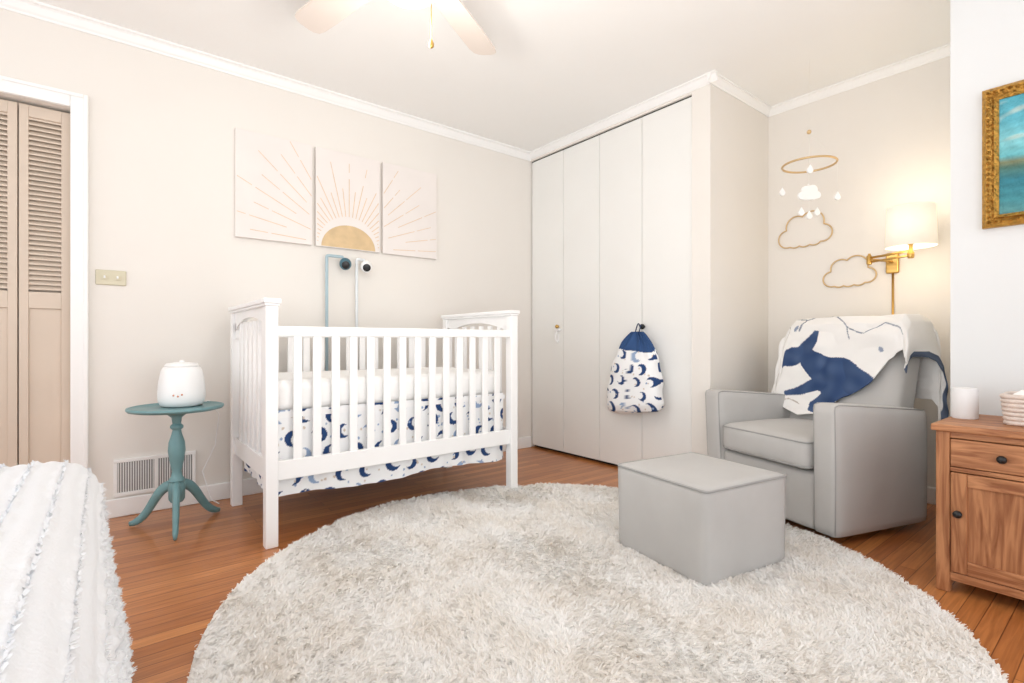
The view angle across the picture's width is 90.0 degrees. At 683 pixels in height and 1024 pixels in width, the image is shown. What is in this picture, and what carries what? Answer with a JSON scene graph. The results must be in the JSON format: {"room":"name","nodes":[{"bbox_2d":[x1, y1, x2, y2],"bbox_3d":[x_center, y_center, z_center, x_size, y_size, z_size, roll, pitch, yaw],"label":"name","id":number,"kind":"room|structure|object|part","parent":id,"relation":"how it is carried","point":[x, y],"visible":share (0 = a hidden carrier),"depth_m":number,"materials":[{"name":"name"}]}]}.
{"room":"bedroom","nodes":[
{"label":"bedroom","id":0,"kind":"room"},
{"bbox_2d":[70,29,534,499],"bbox_3d":[-0.715,-0.350,3.767,3.836,2.500,0.140,0,0,-39],"label":"wall","id":1,"kind":"structure","parent":0,"point":[161,128],"depth_m":2.90,"materials":[{"name":"paint"}]},
{"bbox_2d":[0,99,17,466],"bbox_3d":[-2.431,-0.125,2.385,0.186,2.020,0.030,0,0,-39],"label":"leaf","id":2,"kind":"object","parent":1,"relation":"attached to","point":[9,298],"depth_m":2.42,"materials":[{"name":"paint"}]},
{"bbox_3d":[-2.430,-0.673,2.384,0.120,0.847,0.024,0,0,-39],"label":"louvers","id":3,"kind":"part","parent":2,"relation":"part of","materials":[{"name":"beige wood"}]},
{"bbox_2d":[0,99,69,464],"bbox_3d":[-2.528,-0.124,2.352,0.762,2.049,0.020,0,0,-39],"label":"backing","id":4,"kind":"object","parent":1,"relation":"attached to","point":[30,290],"visible":0.02,"depth_m":2.46,"materials":[{"name":"paint"}]},
{"bbox_2d":[0,8,69,112],"bbox_3d":[-2.512,-1.375,2.332,0.764,0.450,0.140,0,0,-39],"label":"header","id":5,"kind":"object","parent":1,"relation":"attached to","point":[33,50],"depth_m":2.44,"materials":[{"name":"beige paint"}]},
{"bbox_2d":[0,75,87,467],"bbox_3d":[-2.460,-0.160,2.267,0.900,2.120,0.028,0,0,-39],"label":"trim","id":6,"kind":"structure","parent":1,"relation":"attached to","point":[78,103],"depth_m":2.52,"materials":[{"name":"white paint"}]},
{"bbox_2d":[19,103,69,464],"bbox_3d":[-2.281,-0.125,2.504,0.186,2.020,0.030,0,0,-39],"label":"leaf","id":7,"kind":"object","parent":1,"relation":"attached to","point":[44,317],"depth_m":2.50,"materials":[{"name":"paint"}]},
{"bbox_3d":[-2.281,-0.673,2.503,0.120,0.847,0.024,0,0,-39],"label":"louvers","id":8,"kind":"part","parent":7,"relation":"part of","materials":[{"name":"beige wood"}]},
{"bbox_2d":[95,269,125,285],"bbox_3d":[-2.040,-0.325,2.605,0.124,0.076,0.022,0,0,-39],"label":"light switch","id":9,"kind":"object","parent":1,"relation":"attached to","point":[102,277],"visible":1,"depth_m":2.61,"materials":[{"name":"white plastic"}]},
{"bbox_2d":[113,451,195,496],"bbox_3d":[-1.895,0.700,2.726,0.360,0.190,0.014,0,0,-39],"label":"air vent","id":10,"kind":"object","parent":1,"relation":"in","point":[136,475],"visible":0.82,"depth_m":2.69,"materials":[{"name":"white metal"}]},
{"bbox_2d":[0,0,530,160],"bbox_3d":[-1.841,-1.569,2.747,5.150,0.062,0.050,0,0,-39],"label":"trim","id":11,"kind":"structure","parent":1,"relation":"attached to","point":[35,9],"depth_m":2.93,"materials":[{"name":"white paint"}]},
{"bbox_2d":[234,128,311,245],"bbox_3d":[-1.429,-0.917,3.087,0.432,0.625,0.030,0,0,-39],"label":"wall art","id":12,"kind":"object","parent":1,"relation":"attached to","point":[273,175],"visible":1,"depth_m":3.06,"materials":[{"name":"fabric"}]},
{"bbox_2d":[104,436,530,518],"bbox_3d":[-0.975,0.853,3.460,2.906,0.095,0.016,0,0,-39],"label":"baseboard","id":13,"kind":"structure","parent":1,"relation":"attached to","point":[119,507],"depth_m":2.80,"materials":[{"name":"white paint"}]},
{"bbox_2d":[314,146,379,252],"bbox_3d":[-1.077,-0.917,3.368,0.428,0.625,0.030,0,0,-39],"label":"wall art","id":14,"kind":"object","parent":1,"relation":"attached to","point":[346,186],"visible":1,"depth_m":3.35,"materials":[{"name":"fabric"}]},
{"bbox_2d":[381,162,436,259],"bbox_3d":[-0.727,-0.917,3.647,0.422,0.625,0.030,0,0,-39],"label":"wall art","id":15,"kind":"object","parent":1,"relation":"attached to","point":[408,195],"visible":1,"depth_m":3.62,"materials":[{"name":"fabric"}]},
{"bbox_2d":[530,92,691,161],"bbox_3d":[0.674,-1.567,3.804,0.100,0.065,1.535,0,0,-39],"label":"header","id":16,"kind":"object","parent":1,"relation":"attached to","point":[690,93],"depth_m":3.64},
{"bbox_2d":[36,0,949,150],"bbox_3d":[0.021,-1.650,1.104,6.010,0.100,5.500,0,0,-39],"label":"ceiling","id":17,"kind":"structure","parent":0,"point":[557,69],"depth_m":2.77,"materials":[{"name":"paint"}]},
{"bbox_2d":[295,0,495,54],"bbox_3d":[-0.412,-1.326,1.828,1.324,0.546,1.351,0,0,-39],"label":"ceiling fan","id":18,"kind":"object","parent":17,"relation":"hanging from","point":[318,16],"depth_m":2.20,"materials":[{"name":"white wood"}]},
{"bbox_2d":[779,130,840,218],"bbox_3d":[1.680,-1.146,2.896,0.281,0.908,0.281,0,0,-39],"label":"mobile","id":19,"kind":"object","parent":17,"relation":"hanging from","point":[809,192],"visible":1,"depth_m":2.89,"materials":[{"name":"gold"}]},
{"bbox_2d":[106,446,1023,682],"bbox_3d":[0.021,0.950,1.104,6.010,0.100,5.500,0,0,-39],"label":"floor","id":20,"kind":"structure","parent":0,"point":[172,589],"depth_m":2.21,"materials":[{"name":"brown wood"}]},
{"bbox_2d":[0,459,137,682],"bbox_3d":[-1.029,0.589,0.156,1.572,0.621,2.233,0,0,-39],"label":"bedspread","id":21,"kind":"object","parent":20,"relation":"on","point":[62,617],"visible":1,"depth_m":0.73,"materials":[{"name":"white fabric"}]},
{"bbox_2d":[125,401,223,540],"bbox_3d":[-1.626,0.605,2.487,0.405,0.586,0.428,0,0,-39],"label":"pedestal side table","id":22,"kind":"object","parent":20,"relation":"on","point":[176,485],"visible":0.92,"depth_m":2.48,"materials":[{"name":"teal paint"}]},
{"bbox_3d":[-1.756,0.786,2.495,0.211,0.223,0.036,0,0,0],"label":"leg","id":23,"kind":"part","parent":22,"relation":"part of","materials":[{"name":"teal paint"}]},
{"bbox_3d":[-1.572,0.786,2.390,0.036,0.223,0.211,0,0,-30],"label":"leg","id":24,"kind":"part","parent":22,"relation":"part of","materials":[{"name":"teal paint"}]},
{"bbox_2d":[157,360,205,407],"bbox_3d":[-1.612,0.203,2.500,0.200,0.222,0.202,0,0,-39],"label":"humidifier","id":25,"kind":"object","parent":22,"relation":"on","point":[181,383],"depth_m":2.43,"materials":[{"name":"white plastic"}]},
{"bbox_3d":[-1.583,0.786,2.607,0.036,0.223,0.211,0,0,25],"label":"leg","id":26,"kind":"part","parent":22,"relation":"part of","materials":[{"name":"teal paint"}]},
{"bbox_2d":[202,400,219,503],"bbox_3d":[-1.619,0.601,2.743,0.088,0.593,0.270,0,0,-28],"label":"power cord","id":27,"kind":"object","parent":22,"relation":"on","point":[207,400],"visible":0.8,"depth_m":2.84,"materials":[{"name":"plastic"}]},
{"bbox_3d":[-1.619,0.601,2.743,0.088,0.593,0.270,0,0,-28],"label":"cord","id":28,"kind":"part","parent":27,"relation":"part of","materials":[{"name":"white plastic"}]},
{"bbox_2d":[325,254,351,370],"bbox_3d":[-1.125,0.173,3.267,0.198,1.454,0.089,0,0,-31],"label":"camera","id":29,"kind":"object","parent":20,"relation":"on","point":[345,263],"visible":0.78,"depth_m":3.23,"materials":[{"name":"blue paint"}]},
{"bbox_2d":[355,258,371,326],"bbox_3d":[-0.994,0.175,3.370,0.143,1.450,0.092,0,0,-19],"label":"camera","id":30,"kind":"object","parent":20,"relation":"on","point":[366,266],"visible":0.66,"depth_m":3.35,"materials":[{"name":"white plastic"}]},
{"bbox_2d":[228,298,519,549],"bbox_3d":[-0.760,0.356,2.957,1.425,1.088,0.810,0,0,-39],"label":"crib","id":31,"kind":"object","parent":20,"relation":"on","point":[294,430],"visible":1,"depth_m":2.60,"materials":[{"name":"white paint"}]},
{"bbox_3d":[-1.519,0.372,2.823,0.052,1.055,0.052,0,0,-39],"label":"post","id":32,"kind":"part","parent":31,"relation":"part of","materials":[{"name":"white paint"}]},
{"bbox_3d":[-1.059,0.372,2.246,0.052,1.055,0.052,0,0,-39],"label":"post","id":33,"kind":"part","parent":31,"relation":"part of","materials":[{"name":"white paint"}]},
{"bbox_3d":[-0.990,0.273,3.245,1.301,0.681,0.028,0,0,-39],"label":"rail","id":34,"kind":"part","parent":31,"relation":"part of","materials":[{"name":"white paint"}]},
{"bbox_3d":[-0.759,0.247,2.955,1.277,0.145,0.675,0,0,-39],"label":"mattress","id":35,"kind":"part","parent":31,"relation":"part of","materials":[{"name":"white fabric"}]},
{"bbox_3d":[-0.530,0.273,2.668,1.301,0.681,0.028,0,0,-39],"label":"rail","id":36,"kind":"part","parent":31,"relation":"part of","materials":[{"name":"white paint"}]},
{"bbox_3d":[-0.462,0.372,3.667,0.052,1.055,0.052,0,0,-39],"label":"post","id":37,"kind":"part","parent":31,"relation":"part of","materials":[{"name":"white paint"}]},
{"bbox_3d":[-0.001,0.372,3.090,0.052,1.055,0.052,0,0,-39],"label":"post","id":38,"kind":"part","parent":31,"relation":"part of","materials":[{"name":"white paint"}]},
{"bbox_2d":[187,482,1008,682],"bbox_3d":[0.231,0.876,1.937,2.467,0.045,2.464,0,0,-15],"label":"shag rug","id":39,"kind":"object","parent":20,"relation":"on","point":[531,583],"visible":0.8,"depth_m":1.65,"materials":[{"name":"carpet"}]},
{"bbox_2d":[617,452,786,585],"bbox_3d":[0.779,0.702,2.138,0.486,0.372,0.486,0,0,-30],"label":"ottoman","id":40,"kind":"object","parent":39,"relation":"on","point":[707,519],"visible":0.98,"depth_m":1.96,"materials":[{"name":"grey fabric"}]},
{"bbox_2d":[705,350,926,537],"bbox_3d":[1.626,0.403,2.723,0.844,0.995,0.810,0,0,-21],"label":"armchair","id":41,"kind":"object","parent":20,"relation":"on","point":[856,464],"visible":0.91,"depth_m":2.37,"materials":[{"name":"grey fabric"}]},
{"bbox_3d":[1.431,0.570,3.010,0.650,0.591,0.134,0,0,-21],"label":"arm","id":42,"kind":"part","parent":41,"relation":"part of","materials":[{"name":"grey fabric"}]},
{"bbox_2d":[723,418,813,469],"bbox_3d":[1.518,0.510,2.681,0.613,0.170,0.531,0,0,-21],"label":"seat cushion","id":43,"kind":"object","parent":41,"relation":"on","point":[787,443],"depth_m":2.56,"materials":[{"name":"grey fabric"}]},
{"bbox_3d":[1.838,0.343,2.804,0.390,0.875,0.605,0,0,-21],"label":"backrest","id":44,"kind":"part","parent":41,"relation":"part of","materials":[{"name":"grey fabric"}]},
{"bbox_2d":[771,314,948,420],"bbox_3d":[1.851,0.180,2.846,0.431,0.653,0.784,0,0,-21],"label":"throw blanket","id":45,"kind":"object","parent":41,"relation":"on","point":[826,359],"visible":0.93,"depth_m":2.72,"materials":[{"name":"fabric"}]},
{"bbox_3d":[1.674,0.570,2.379,0.650,0.591,0.134,0,0,-21],"label":"arm","id":46,"kind":"part","parent":41,"relation":"part of","materials":[{"name":"grey fabric"}]},
{"bbox_2d":[931,414,1023,599],"bbox_3d":[1.909,0.599,1.738,0.467,0.602,0.679,0,0,-39],"label":"base cabinet","id":47,"kind":"object","parent":20,"relation":"on","point":[980,462],"visible":0.96,"depth_m":1.77,"materials":[{"name":"brown wood"}]},
{"bbox_3d":[1.573,0.610,1.807,0.027,0.027,0.027,0,0,-39],"label":"door knob","id":48,"kind":"part","parent":47,"relation":"part of","materials":[{"name":"black plastic"}]},
{"bbox_2d":[951,387,978,419],"bbox_3d":[1.762,0.238,1.992,0.082,0.119,0.082,0,0,-39],"label":"smart speaker","id":49,"kind":"object","parent":47,"relation":"on","point":[964,400],"visible":1,"depth_m":1.96},
{"bbox_3d":[1.661,0.397,1.732,0.022,0.097,0.272,0,0,-39],"label":"drawer","id":50,"kind":"part","parent":47,"relation":"part of","materials":[{"name":"brown wood"}]},
{"bbox_3d":[1.664,0.643,1.734,0.008,0.273,0.192,0,0,-39],"label":"door panel","id":51,"kind":"part","parent":47,"relation":"part of","materials":[{"name":"brown wood"}]},
{"bbox_3d":[1.644,0.397,1.718,0.027,0.027,0.027,0,0,-39],"label":"drawer knob","id":52,"kind":"part","parent":47,"relation":"part of","materials":[{"name":"black plastic"}]},
{"bbox_2d":[999,390,1023,426],"bbox_3d":[1.892,0.233,1.798,0.202,0.130,0.248,0,0,-39],"label":"storage basket","id":53,"kind":"object","parent":47,"relation":"on","point":[1012,402],"visible":1,"depth_m":1.81,"materials":[{"name":"white wicker"}]},
{"bbox_2d":[692,84,767,454],"bbox_3d":[1.442,-0.350,3.355,0.740,2.500,0.125,0,0,-39],"label":"wall","id":54,"kind":"structure","parent":0,"point":[730,137],"depth_m":3.21,"materials":[{"name":"paint"}]},
{"bbox_2d":[532,150,563,451],"bbox_3d":[0.301,-0.324,4.234,0.030,2.403,0.378,0,0,-39],"label":"panel","id":55,"kind":"object","parent":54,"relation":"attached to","point":[548,172],"visible":0.96,"depth_m":4.21,"materials":[{"name":"paint"}]},
{"bbox_2d":[535,445,617,465],"bbox_3d":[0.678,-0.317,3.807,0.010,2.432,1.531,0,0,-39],"label":"track","id":56,"kind":"object","parent":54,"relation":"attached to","point":[535,445],"visible":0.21,"depth_m":4.00,"materials":[{"name":"grey metal"}]},
{"bbox_2d":[532,96,691,162],"bbox_3d":[0.657,-1.530,3.791,0.022,0.009,1.531,0,0,-39],"label":"track","id":57,"kind":"object","parent":54,"relation":"attached to","point":[689,96],"visible":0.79,"depth_m":3.66,"materials":[{"name":"grey metal"}]},
{"bbox_2d":[564,135,599,459],"bbox_3d":[0.539,-0.324,3.936,0.030,2.403,0.376,0,0,-39],"label":"panel","id":58,"kind":"object","parent":57,"relation":"hanging from","point":[581,160],"visible":1,"depth_m":3.91,"materials":[{"name":"paint"}]},
{"bbox_2d":[600,118,641,463],"bbox_3d":[0.776,-0.324,3.639,0.030,2.403,0.376,0,0,-39],"label":"panel","id":59,"kind":"object","parent":57,"relation":"hanging from","point":[620,147],"visible":0.69,"depth_m":3.64,"materials":[{"name":"paint"}]},
{"bbox_2d":[642,97,691,459],"bbox_3d":[1.013,-0.324,3.342,0.030,2.403,0.376,0,0,-39],"label":"panel","id":60,"kind":"object","parent":57,"relation":"hanging from","point":[666,132],"visible":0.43,"depth_m":3.31,"materials":[{"name":"paint"}]},
{"bbox_3d":[0.881,-0.100,3.454,0.038,0.038,0.038,0,0,-39],"label":"handle","id":61,"kind":"object","parent":60,"relation":"attached to","visible":0},
{"bbox_2d":[607,323,663,413],"bbox_3d":[0.811,0.186,3.407,0.158,0.617,0.447,0,0,-39],"label":"backpack","id":62,"kind":"object","parent":61,"relation":"hanging from","point":[635,385],"visible":1,"depth_m":3.32,"materials":[{"name":"fabric"}]},
{"bbox_2d":[530,69,717,159],"bbox_3d":[0.674,-1.575,3.692,0.040,0.051,1.710,0,0,-39],"label":"trim","id":63,"kind":"structure","parent":54,"relation":"attached to","point":[698,82],"depth_m":3.51,"materials":[{"name":"white paint"}]},
{"bbox_2d":[707,72,770,116],"bbox_3d":[1.479,-1.575,3.279,0.778,0.051,0.040,0,0,-39],"label":"trim","id":64,"kind":"structure","parent":54,"relation":"attached to","point":[723,83],"depth_m":3.26,"materials":[{"name":"white paint"}]},
{"bbox_2d":[768,56,949,487],"bbox_3d":[1.647,-0.350,3.787,0.120,2.500,2.775,0,0,-39],"label":"wall","id":65,"kind":"structure","parent":0,"point":[889,137],"depth_m":3.11,"materials":[{"name":"paint"}]},
{"bbox_2d":[778,210,832,248],"bbox_3d":[1.911,-0.732,3.347,0.009,0.233,0.335,0,0,-39],"label":"wall decoration","id":66,"kind":"object","parent":65,"relation":"attached to","point":[829,225],"visible":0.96,"depth_m":3.33,"materials":[{"name":"gold metal"}]},
{"bbox_2d":[822,255,876,287],"bbox_3d":[2.070,-0.431,3.148,0.009,0.194,0.296,0,0,-39],"label":"wall decoration","id":67,"kind":"object","parent":65,"relation":"attached to","point":[830,271],"visible":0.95,"depth_m":3.14,"materials":[{"name":"gold metal"}]},
{"bbox_2d":[769,43,949,116],"bbox_3d":[2.102,-1.575,3.089,0.040,0.051,1.115,0,0,-39],"label":"trim","id":68,"kind":"structure","parent":65,"relation":"attached to","point":[941,52],"depth_m":3.07,"materials":[{"name":"white paint"}]},
{"bbox_2d":[866,202,937,314],"bbox_3d":[2.115,-0.065,2.799,0.224,1.290,0.410,0,0,4],"label":"wall lamp","id":69,"kind":"object","parent":65,"relation":"attached to","point":[910,227],"visible":0.98,"depth_m":2.65,"materials":[{"name":"white fabric"}]},
{"bbox_3d":[2.130,-0.465,2.951,0.150,0.024,0.024,0,0,-7],"label":"arm","id":70,"kind":"part","parent":69,"relation":"part of","materials":[{"name":"gold metal"}]},
{"bbox_3d":[2.082,-0.456,2.826,0.119,0.012,0.225,0,0,-39],"label":"arm","id":71,"kind":"part","parent":69,"relation":"part of","materials":[{"name":"gold metal"}]},
{"bbox_3d":[2.082,-0.480,2.826,0.013,0.014,0.245,0,0,-12],"label":"arm","id":72,"kind":"part","parent":69,"relation":"part of","materials":[{"name":"gold metal"}]},
{"bbox_3d":[2.212,0.090,2.974,0.011,0.980,0.011,0,0,29],"label":"cord","id":73,"kind":"part","parent":69,"relation":"part of","materials":[{"name":"gold metal"}]},
{"bbox_3d":[2.108,-0.500,2.707,0.040,0.120,0.039,0,0,-39],"label":"stem","id":74,"kind":"part","parent":69,"relation":"part of","materials":[{"name":"gold metal"}]},
{"bbox_3d":[2.108,-0.605,2.707,0.224,0.210,0.224,0,0,-39],"label":"lamp shade","id":75,"kind":"part","parent":69,"relation":"part of","materials":[{"name":"fabric"}]},
{"bbox_2d":[927,486,935,504],"bbox_3d":[2.112,0.853,3.096,0.016,0.095,1.115,0,0,-39],"label":"baseboard","id":76,"kind":"structure","parent":65,"relation":"attached to","point":[931,491],"depth_m":2.83,"materials":[{"name":"white paint"}]},
{"bbox_2d":[950,0,1023,415],"bbox_3d":[2.986,-0.350,1.517,0.860,2.500,2.445,0,0,-39],"label":"wall","id":77,"kind":"structure","parent":0,"point":[987,36],"depth_m":2.13,"materials":[{"name":"paint"}]},
{"bbox_2d":[982,79,1023,228],"bbox_3d":[2.124,-0.747,1.874,0.040,0.566,0.600,0,0,-39],"label":"framed painting","id":78,"kind":"object","parent":77,"relation":"attached to","point":[1002,106],"visible":1,"depth_m":2.06,"materials":[{"name":"gold metal"}]},
{"bbox_3d":[2.129,-0.747,1.879,0.026,0.494,0.528,0,0,-39],"label":"frame","id":79,"kind":"part","parent":78,"relation":"part of","materials":[{"name":"gold metal"}]}
]}

